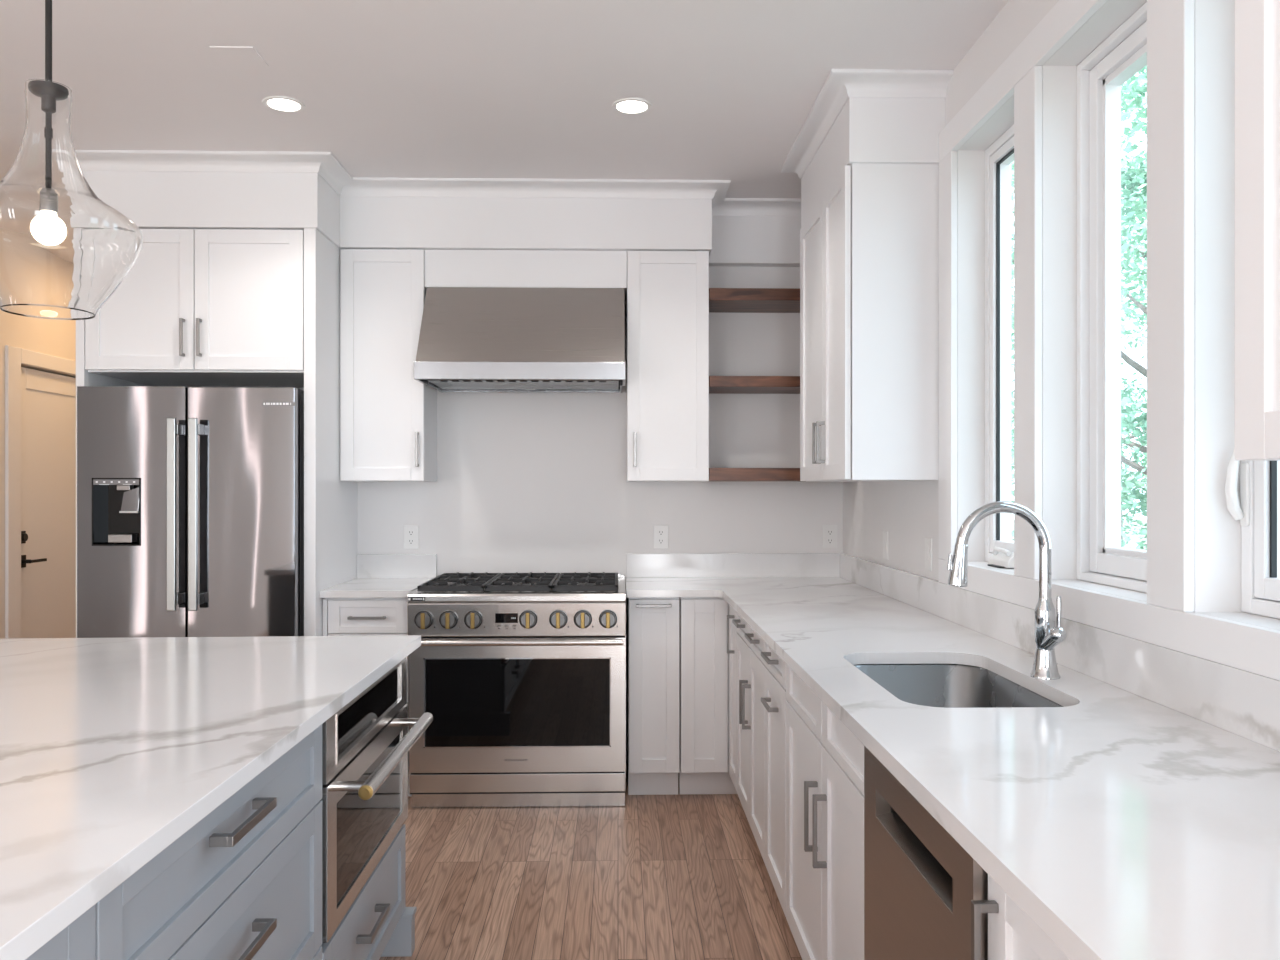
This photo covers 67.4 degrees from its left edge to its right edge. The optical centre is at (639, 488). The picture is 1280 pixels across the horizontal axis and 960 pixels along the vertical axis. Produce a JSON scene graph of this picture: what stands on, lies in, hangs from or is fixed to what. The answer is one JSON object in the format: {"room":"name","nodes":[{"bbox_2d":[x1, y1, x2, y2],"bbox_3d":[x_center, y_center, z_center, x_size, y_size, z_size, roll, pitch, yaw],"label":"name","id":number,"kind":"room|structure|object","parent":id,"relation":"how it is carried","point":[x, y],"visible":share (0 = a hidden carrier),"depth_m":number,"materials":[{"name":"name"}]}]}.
{"room":"kitchen","nodes":[
{"label":"kitchen","id":0,"kind":"room"},
{"bbox_2d":[0,310,75,638],"bbox_3d":[-3.422,0.030,1.807,0.140,2.810,10.470,0,0,-1],"label":"wall","id":1,"kind":"structure","parent":0,"point":[53,337],"depth_m":5.28,"materials":[{"name":"paint"}]},
{"bbox_2d":[5,345,75,637],"bbox_3d":[-3.433,0.279,5.719,0.018,2.112,1.068,0,0,-1],"label":"trim","id":2,"kind":"structure","parent":1,"relation":"attached to","point":[14,356],"depth_m":5.23,"materials":[{"name":"paint"}]},
{"bbox_2d":[21,367,75,637],"bbox_3d":[-3.455,0.321,5.720,0.103,2.008,0.837,0,0,-1],"label":"door","id":3,"kind":"structure","parent":1,"relation":"in","point":[48,400],"depth_m":5.63,"materials":[{"name":"paint"}]},
{"bbox_2d":[0,0,1008,198],"bbox_3d":[-1.093,-1.435,1.860,4.800,0.120,10.470,0,0,-1],"label":"ceiling","id":4,"kind":"structure","parent":0,"point":[388,88],"depth_m":3.17,"materials":[{"name":"paint"}]},
{"bbox_2d":[0,0,143,319],"bbox_3d":[-1.121,-0.854,1.820,0.320,1.041,0.320,0,0,-1],"label":"pendant light","id":5,"kind":"object","parent":4,"relation":"hanging from","point":[65,251],"visible":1,"depth_m":1.76,"materials":[{"name":"clear glass"}]},
{"bbox_2d":[210,46,268,66],"bbox_3d":[-1.271,-1.373,3.049,0.134,0.004,0.134,0,0,-1],"label":"ceiling plate","id":6,"kind":"object","parent":4,"relation":"attached to","point":[230,55],"visible":1,"depth_m":3.04,"materials":[{"name":"paint"}]},
{"bbox_2d":[262,96,304,112],"bbox_3d":[-1.272,-1.373,3.429,0.144,0.005,0.144,0,0,-1],"label":"recessed light","id":7,"kind":"object","parent":4,"relation":"in","point":[284,104],"visible":1,"depth_m":3.42,"materials":[{"name":"white plastic"}]},
{"bbox_2d":[612,98,651,114],"bbox_3d":[-0.029,-1.373,3.446,0.144,0.005,0.144,0,0,-1],"label":"recessed light","id":8,"kind":"object","parent":4,"relation":"in","point":[629,106],"visible":1,"depth_m":3.44,"materials":[{"name":"white plastic"}]},
{"bbox_2d":[299,266,842,762],"bbox_3d":[-0.709,0.030,5.820,3.350,2.810,2.330,0,0,-1],"label":"wall","id":9,"kind":"structure","parent":0,"point":[526,482],"depth_m":4.67,"materials":[{"name":"paint"}]},
{"bbox_2d":[85,229,303,387],"bbox_3d":[-1.857,-0.785,4.289,0.894,0.596,0.673,0,0,-1],"label":"upper cabinet","id":10,"kind":"object","parent":9,"relation":"attached to","point":[195,307],"visible":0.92,"depth_m":3.99,"materials":[{"name":"white paint"}]},
{"bbox_2d":[82,171,341,248],"bbox_3d":[-1.850,-1.230,4.301,1.008,0.290,0.655,0,0,-1],"label":"trim","id":11,"kind":"structure","parent":10,"relation":"on","point":[149,199],"depth_m":3.98,"materials":[{"name":"white paint"}]},
{"bbox_2d":[340,249,436,481],"bbox_3d":[-1.168,-0.560,4.469,0.381,1.049,0.351,0,0,-1],"label":"upper cabinet","id":12,"kind":"object","parent":9,"relation":"attached to","point":[388,418],"visible":0.95,"depth_m":4.33,"materials":[{"name":"white paint"}]},
{"bbox_2d":[340,196,711,254],"bbox_3d":[-0.514,-1.230,4.492,1.672,0.290,0.335,0,0,-1],"label":"soffit","id":13,"kind":"structure","parent":12,"relation":"on","point":[366,222],"depth_m":4.33,"materials":[{"name":"white paint"}]},
{"bbox_2d":[357,554,436,577],"bbox_3d":[-1.173,0.372,4.634,0.381,0.114,0.020,0,0,-1],"label":"backsplash","id":14,"kind":"structure","parent":9,"relation":"attached to","point":[368,565],"depth_m":4.62,"materials":[{"name":"white stone"}]},
{"bbox_2d":[404,525,418,548],"bbox_3d":[-1.107,0.233,4.642,0.072,0.116,0.007,0,0,-1],"label":"power outlet","id":15,"kind":"object","parent":9,"relation":"attached to","point":[411,532],"visible":1,"depth_m":4.64,"materials":[{"name":"white plastic"}]},
{"bbox_2d":[407,530,414,535],"bbox_3d":[-1.107,0.212,4.641,0.034,0.029,0.003,0,0,-1],"label":"receptacle","id":16,"kind":"object","parent":15,"relation":"attached to","point":[409,532],"depth_m":4.64,"materials":[{"name":"white plastic"}]},
{"bbox_2d":[407,539,414,544],"bbox_3d":[-1.107,0.254,4.641,0.034,0.029,0.003,0,0,-1],"label":"receptacle","id":17,"kind":"object","parent":15,"relation":"attached to","point":[409,541],"depth_m":4.64,"materials":[{"name":"white plastic"}]},
{"bbox_2d":[75,150,800,215],"bbox_3d":[-0.714,-1.344,4.289,3.431,0.062,0.731,0,0,-1],"label":"trim","id":18,"kind":"structure","parent":9,"relation":"attached to","point":[325,164],"depth_m":4.26,"materials":[{"name":"white paint"}]},
{"bbox_2d":[414,287,625,392],"bbox_3d":[-0.518,-0.689,4.373,0.900,0.444,0.568,0,0,-1],"label":"range hood","id":19,"kind":"object","parent":9,"relation":"attached to","point":[472,340],"visible":1,"depth_m":4.21,"materials":[{"name":"silver metal"}]},
{"bbox_2d":[427,379,618,389],"bbox_3d":[-0.519,-0.506,4.416,0.840,0.069,0.454,0,0,-1],"label":"filter","id":20,"kind":"object","parent":19,"relation":"on","point":[438,384],"depth_m":4.38,"materials":[{"name":"silver metal"}]},
{"bbox_2d":[425,250,626,300],"bbox_3d":[-0.520,-0.999,4.507,0.914,0.170,0.304,0,0,-1],"label":"filler panel","id":21,"kind":"object","parent":9,"relation":"attached to","point":[443,268],"visible":0.86,"depth_m":4.36,"materials":[{"name":"white paint"}]},
{"bbox_2d":[654,525,667,548],"bbox_3d":[0.102,0.233,4.670,0.072,0.116,0.007,0,0,-1],"label":"power outlet","id":22,"kind":"object","parent":9,"relation":"attached to","point":[660,531],"visible":1,"depth_m":4.67,"materials":[{"name":"white plastic"}]},
{"bbox_2d":[657,530,663,535],"bbox_3d":[0.102,0.212,4.668,0.034,0.029,0.003,0,0,-1],"label":"receptacle","id":23,"kind":"object","parent":22,"relation":"attached to","point":[659,532],"depth_m":4.67,"materials":[{"name":"white plastic"}]},
{"bbox_2d":[657,538,663,543],"bbox_3d":[0.102,0.254,4.668,0.034,0.029,0.003,0,0,-1],"label":"receptacle","id":24,"kind":"object","parent":22,"relation":"attached to","point":[659,540],"depth_m":4.67,"materials":[{"name":"white plastic"}]},
{"bbox_2d":[626,251,708,481],"bbox_3d":[0.124,-0.560,4.498,0.373,1.049,0.351,0,0,-1],"label":"upper cabinet","id":25,"kind":"object","parent":9,"relation":"attached to","point":[667,296],"visible":0.98,"depth_m":4.36,"materials":[{"name":"white paint"}]},
{"bbox_2d":[626,553,839,577],"bbox_3d":[0.453,0.372,4.672,1.038,0.114,0.020,0,0,-1],"label":"backsplash","id":26,"kind":"structure","parent":9,"relation":"attached to","point":[804,564],"depth_m":4.66,"materials":[{"name":"white stone"}]},
{"bbox_2d":[709,288,799,312],"bbox_3d":[0.654,-0.887,4.531,0.686,0.055,0.310,0,0,-1],"label":"shelf","id":27,"kind":"object","parent":9,"relation":"attached to","point":[721,300],"visible":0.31,"depth_m":4.38,"materials":[{"name":"brown wood"}]},
{"bbox_2d":[709,376,799,393],"bbox_3d":[0.654,-0.490,4.531,0.686,0.050,0.310,0,0,-1],"label":"shelf","id":28,"kind":"object","parent":9,"relation":"attached to","point":[717,384],"visible":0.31,"depth_m":4.38,"materials":[{"name":"brown wood"}]},
{"bbox_2d":[709,468,799,480],"bbox_3d":[0.654,-0.067,4.531,0.686,0.059,0.310,0,0,-1],"label":"shelf","id":29,"kind":"object","parent":9,"relation":"attached to","point":[715,474],"visible":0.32,"depth_m":4.37,"materials":[{"name":"brown wood"}]},
{"bbox_2d":[709,216,800,266],"bbox_3d":[0.656,-1.230,4.651,0.675,0.290,0.070,0,0,-1],"label":"trim","id":30,"kind":"structure","parent":9,"relation":"attached to","point":[746,241],"depth_m":4.62,"materials":[{"name":"white paint"}]},
{"bbox_2d":[823,525,836,548],"bbox_3d":[0.928,0.233,4.689,0.072,0.116,0.007,0,0,-1],"label":"power outlet","id":31,"kind":"object","parent":9,"relation":"attached to","point":[829,531],"visible":1,"depth_m":4.69,"materials":[{"name":"white plastic"}]},
{"bbox_2d":[827,529,833,534],"bbox_3d":[0.928,0.212,4.687,0.034,0.029,0.003,0,0,-1],"label":"receptacle","id":32,"kind":"object","parent":31,"relation":"attached to","point":[829,531],"depth_m":4.69,"materials":[{"name":"white plastic"}]},
{"bbox_2d":[827,538,833,543],"bbox_3d":[0.928,0.254,4.687,0.034,0.029,0.003,0,0,-1],"label":"receptacle","id":33,"kind":"object","parent":31,"relation":"attached to","point":[829,540],"depth_m":4.69,"materials":[{"name":"white plastic"}]},
{"bbox_2d":[379,763,801,959],"bbox_3d":[-1.148,1.385,1.874,4.410,0.100,10.200,0,0,-1],"label":"floor","id":34,"kind":"structure","parent":0,"point":[680,876],"depth_m":3.25,"materials":[{"name":"brown wood"}]},
{"bbox_2d":[26,904,95,959],"bbox_3d":[-0.923,0.899,0.732,0.656,0.872,0.784,0,0,-1],"label":"base cabinet","id":35,"kind":"object","parent":34,"relation":"on","point":[77,941],"visible":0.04,"depth_m":1.09,"materials":[{"name":"grey paint"}]},
{"bbox_2d":[76,320,153,637],"bbox_3d":[-2.325,0.125,4.295,0.035,2.420,0.645,0,0,-1],"label":"end panel","id":36,"kind":"object","parent":34,"relation":"on","point":[83,377],"visible":0.02,"depth_m":3.97,"materials":[{"name":"white paint"}]},
{"bbox_2d":[77,386,303,637],"bbox_3d":[-1.855,0.444,4.223,0.877,1.722,0.752,0,0,-1],"label":"refrigerator","id":37,"kind":"object","parent":34,"relation":"on","point":[190,500],"visible":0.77,"depth_m":3.91,"materials":[{"name":"grey metal"}]},
{"bbox_2d":[96,724,321,959],"bbox_3d":[-0.942,0.899,1.559,0.656,0.872,0.862,0,0,-1],"label":"base cabinet","id":38,"kind":"object","parent":34,"relation":"on","point":[244,882],"visible":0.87,"depth_m":1.56,"materials":[{"name":"grey paint"}]},
{"bbox_2d":[304,228,357,635],"bbox_3d":[-1.382,0.125,4.317,0.049,2.420,0.645,0,0,-1],"label":"end panel","id":39,"kind":"object","parent":34,"relation":"on","point":[330,503],"visible":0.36,"depth_m":4.09,"materials":[{"name":"white paint"}]},
{"bbox_2d":[323,598,410,795],"bbox_3d":[-1.163,0.899,4.344,0.383,0.872,0.591,0,0,-1],"label":"base cabinet","id":40,"kind":"object","parent":34,"relation":"on","point":[341,616],"visible":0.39,"depth_m":4.08,"materials":[{"name":"white paint"}]},
{"bbox_2d":[319,578,432,597],"bbox_3d":[-1.165,0.444,4.345,0.383,0.030,0.598,0,0,-1],"label":"countertop","id":41,"kind":"structure","parent":40,"relation":"on","point":[358,587],"depth_m":4.14,"materials":[{"name":"white stone"}]},
{"bbox_2d":[321,824,416,959],"bbox_3d":[-0.961,0.899,2.388,0.656,0.872,0.789,0,0,-1],"label":"base cabinet","id":42,"kind":"object","parent":34,"relation":"on","point":[378,923],"visible":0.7,"depth_m":2.49,"materials":[{"name":"grey paint"}]},
{"bbox_2d":[321,657,432,942],"bbox_3d":[-0.907,0.712,2.387,0.664,0.490,0.766,0,0,-1],"label":"microwave","id":43,"kind":"object","parent":42,"relation":"in","point":[366,744],"visible":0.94,"depth_m":2.26,"materials":[{"name":"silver metal"}]},
{"bbox_2d":[407,572,625,807],"bbox_3d":[-0.516,0.866,4.285,0.900,0.934,0.746,0,0,-1],"label":"range","id":44,"kind":"object","parent":34,"relation":"on","point":[521,677],"visible":1,"depth_m":3.99,"materials":[{"name":"silver metal"}]},
{"bbox_2d":[407,575,625,602],"bbox_3d":[-0.516,0.443,4.307,0.900,0.052,0.696,0,0,-1],"label":"cooktop","id":45,"kind":"object","parent":44,"relation":"in","point":[442,588],"depth_m":4.00,"materials":[{"name":"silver metal"}]},
{"bbox_2d":[627,597,678,794],"bbox_3d":[0.054,0.899,4.372,0.219,0.872,0.591,0,0,-1],"label":"base cabinet","id":46,"kind":"object","parent":34,"relation":"on","point":[652,622],"visible":1,"depth_m":4.11,"materials":[{"name":"white paint"}]},
{"bbox_2d":[679,597,737,793],"bbox_3d":[0.581,0.899,4.264,0.819,0.872,0.830,0,0,-1],"label":"base cabinet","id":47,"kind":"object","parent":34,"relation":"on","point":[707,632],"visible":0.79,"depth_m":4.11,"materials":[{"name":"white paint"}]},
{"bbox_2d":[732,613,765,862],"bbox_3d":[0.680,0.899,3.482,0.631,0.872,0.730,0,0,-1],"label":"base cabinet","id":48,"kind":"object","parent":34,"relation":"on","point":[751,666],"visible":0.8,"depth_m":3.42,"materials":[{"name":"white paint"}]},
{"bbox_2d":[761,642,787,916],"bbox_3d":[0.693,0.899,2.922,0.631,0.872,0.384,0,0,-1],"label":"base cabinet","id":49,"kind":"object","parent":34,"relation":"on","point":[774,701],"visible":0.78,"depth_m":2.91,"materials":[{"name":"white paint"}]},
{"bbox_2d":[786,664,894,959],"bbox_3d":[0.708,0.899,2.266,0.631,0.872,0.916,0,0,-1],"label":"base cabinet","id":50,"kind":"object","parent":34,"relation":"on","point":[825,759],"visible":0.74,"depth_m":2.23,"materials":[{"name":"white paint"}]},
{"bbox_2d":[625,577,1279,959],"bbox_3d":[0.521,0.444,2.047,1.065,0.030,5.270,0,0,-1],"label":"countertop","id":51,"kind":"structure","parent":50,"relation":"on","point":[1125,825],"depth_m":1.44,"materials":[{"name":"white stone"}]},
{"bbox_2d":[854,664,1063,707],"bbox_3d":[0.706,0.559,2.203,0.411,0.197,0.681,0,0,-1],"label":"sink","id":52,"kind":"object","parent":51,"relation":"in","point":[932,685],"visible":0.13,"depth_m":2.52,"materials":[{"name":"silver metal"}]},
{"bbox_2d":[947,501,1066,679],"bbox_3d":[0.829,0.228,2.165,0.257,0.402,0.114,0,0,-1],"label":"faucet","id":53,"kind":"object","parent":51,"relation":"on","point":[1049,633],"visible":1,"depth_m":2.18,"materials":[{"name":"silver metal"}]},
{"bbox_2d":[864,745,987,959],"bbox_3d":[0.726,0.899,1.525,0.603,0.872,0.550,0,0,-1],"label":"dishwasher","id":54,"kind":"object","parent":34,"relation":"on","point":[920,884],"visible":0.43,"depth_m":1.51,"materials":[{"name":"grey metal"}]},
{"bbox_2d":[971,874,1069,959],"bbox_3d":[0.740,0.899,0.855,0.631,0.872,0.774,0,0,-1],"label":"base cabinet","id":55,"kind":"object","parent":34,"relation":"on","point":[1012,934],"visible":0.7,"depth_m":1.18,"materials":[{"name":"white paint"}]},
{"bbox_3d":[-1.574,0.899,1.539,0.604,0.872,2.430,0,0,-1],"label":"panel","id":56,"kind":"object","parent":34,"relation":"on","visible":0},
{"bbox_2d":[0,635,420,959],"bbox_3d":[-1.255,0.444,1.562,1.283,0.030,2.480,0,0,-1],"label":"countertop","id":57,"kind":"structure","parent":56,"relation":"on","point":[112,750],"depth_m":1.67,"materials":[{"name":"white stone"}]},
{"bbox_2d":[843,0,1279,630],"bbox_3d":[1.161,0.030,0.822,0.160,2.810,7.990,0,0,-1],"label":"wall","id":58,"kind":"structure","parent":0,"point":[908,510],"depth_m":2.49,"materials":[{"name":"paint"}]},
{"bbox_2d":[780,69,952,178],"bbox_3d":[0.816,-1.344,3.642,0.401,0.062,0.997,0,0,-1],"label":"trim","id":59,"kind":"structure","parent":58,"relation":"attached to","point":[840,84],"depth_m":3.21,"materials":[{"name":"white paint"}]},
{"bbox_2d":[800,163,938,481],"bbox_3d":[0.834,-0.564,3.643,0.365,1.066,0.815,0,0,-1],"label":"upper cabinet","id":60,"kind":"object","parent":58,"relation":"attached to","point":[869,248],"visible":0.98,"depth_m":3.24,"materials":[{"name":"white paint"}]},
{"bbox_2d":[801,97,944,226],"bbox_3d":[0.854,-1.236,3.643,0.325,0.278,0.845,0,0,-1],"label":"trim","id":61,"kind":"structure","parent":60,"relation":"on","point":[879,130],"depth_m":3.22,"materials":[{"name":"white paint"}]},
{"bbox_2d":[883,531,887,559],"bbox_3d":[1.006,0.231,3.939,0.008,0.116,0.072,0,0,-1],"label":"wall switch","id":62,"kind":"object","parent":58,"relation":"attached to","point":[885,533],"visible":1,"depth_m":3.93,"materials":[{"name":"white plastic"}]},
{"bbox_2d":[925,537,931,571],"bbox_3d":[1.018,0.231,3.394,0.008,0.116,0.072,0,0,-1],"label":"wall switch","id":63,"kind":"object","parent":58,"relation":"attached to","point":[928,541],"visible":1,"depth_m":3.38,"materials":[{"name":"white plastic"}]},
{"bbox_2d":[939,151,956,560],"bbox_3d":[1.017,-0.431,3.171,0.022,1.332,0.123,0,0,-1],"label":"trim","id":64,"kind":"structure","parent":58,"relation":"attached to","point":[948,164],"depth_m":3.14,"materials":[{"name":"paint"}]},
{"bbox_2d":[985,124,1013,567],"bbox_3d":[1.130,-0.431,2.865,0.133,1.330,0.491,0,0,-1],"label":"window","id":65,"kind":"structure","parent":58,"relation":"in","point":[999,546],"depth_m":3.05,"materials":[{"name":"white plastic"}]},
{"bbox_2d":[939,0,1106,161],"bbox_3d":[1.038,-1.146,2.228,0.022,0.098,2.008,0,0,-1],"label":"trim","id":66,"kind":"structure","parent":58,"relation":"attached to","point":[1066,17],"depth_m":2.59,"materials":[{"name":"paint"}]},
{"bbox_2d":[1014,66,1041,579],"bbox_3d":[1.031,-0.431,2.551,0.022,1.332,0.130,0,0,-1],"label":"trim","id":67,"kind":"structure","parent":58,"relation":"attached to","point":[1028,91],"depth_m":2.52,"materials":[{"name":"paint"}]},
{"bbox_2d":[839,553,1279,751],"bbox_3d":[1.042,0.371,2.059,0.020,0.115,5.269,0,0,-1],"label":"backsplash","id":68,"kind":"structure","parent":58,"relation":"attached to","point":[1246,704],"depth_m":2.06,"materials":[{"name":"white stone"}]},
{"bbox_2d":[938,559,1279,680],"bbox_3d":[1.059,0.274,1.329,0.022,0.078,3.808,0,0,-1],"label":"trim","id":69,"kind":"structure","parent":58,"relation":"attached to","point":[1255,649],"depth_m":1.94,"materials":[{"name":"paint"}]},
{"bbox_2d":[1077,2,1146,592],"bbox_3d":[1.177,-0.431,2.227,0.082,1.330,0.524,0,0,-1],"label":"window","id":70,"kind":"structure","parent":58,"relation":"in","point":[1101,558],"depth_m":2.42,"materials":[{"name":"white plastic"}]},
{"bbox_2d":[1147,0,1194,611],"bbox_3d":[1.046,-0.431,1.895,0.022,1.332,0.131,0,0,-1],"label":"trim","id":71,"kind":"structure","parent":58,"relation":"attached to","point":[1170,23],"depth_m":1.87,"materials":[{"name":"paint"}]},
{"bbox_2d":[1225,449,1279,618],"bbox_3d":[1.160,-0.431,1.571,0.133,1.330,0.521,0,0,-1],"label":"window","id":72,"kind":"structure","parent":58,"relation":"in","point":[1258,509],"depth_m":1.78,"materials":[{"name":"white plastic"}]},
{"bbox_2d":[1235,0,1279,460],"bbox_3d":[0.920,-0.561,0.821,0.318,1.050,0.800,0,0,-1],"label":"window shade","id":73,"kind":"object","parent":58,"relation":"attached to","point":[1257,22],"visible":1,"depth_m":1.17,"materials":[{"name":"white fabric"}]},
{"label":"outside","id":74,"kind":"structure","parent":0,"visible":0},
{"bbox_2d":[1011,520,1146,549],"bbox_3d":[22.736,2.085,20.526,43.600,0.300,80.000,0,0,-1],"label":"ground","id":75,"kind":"structure","parent":74,"point":[1135,536],"depth_m":42.23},
{"bbox_2d":[1011,65,1146,549],"bbox_3d":[6.385,-1.704,12.006,5.925,7.787,5.039,0,0,-39],"label":"leafy tree","id":76,"kind":"object","parent":75,"relation":"on","point":[1134,85],"visible":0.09,"depth_m":11.62,"materials":[{"name":"green plant"}]},
{"bbox_2d":[1011,141,1146,547],"bbox_3d":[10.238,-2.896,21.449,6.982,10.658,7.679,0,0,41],"label":"leafy tree","id":77,"kind":"object","parent":75,"relation":"on","point":[1130,390],"visible":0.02,"depth_m":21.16,"materials":[{"name":"green plant"}]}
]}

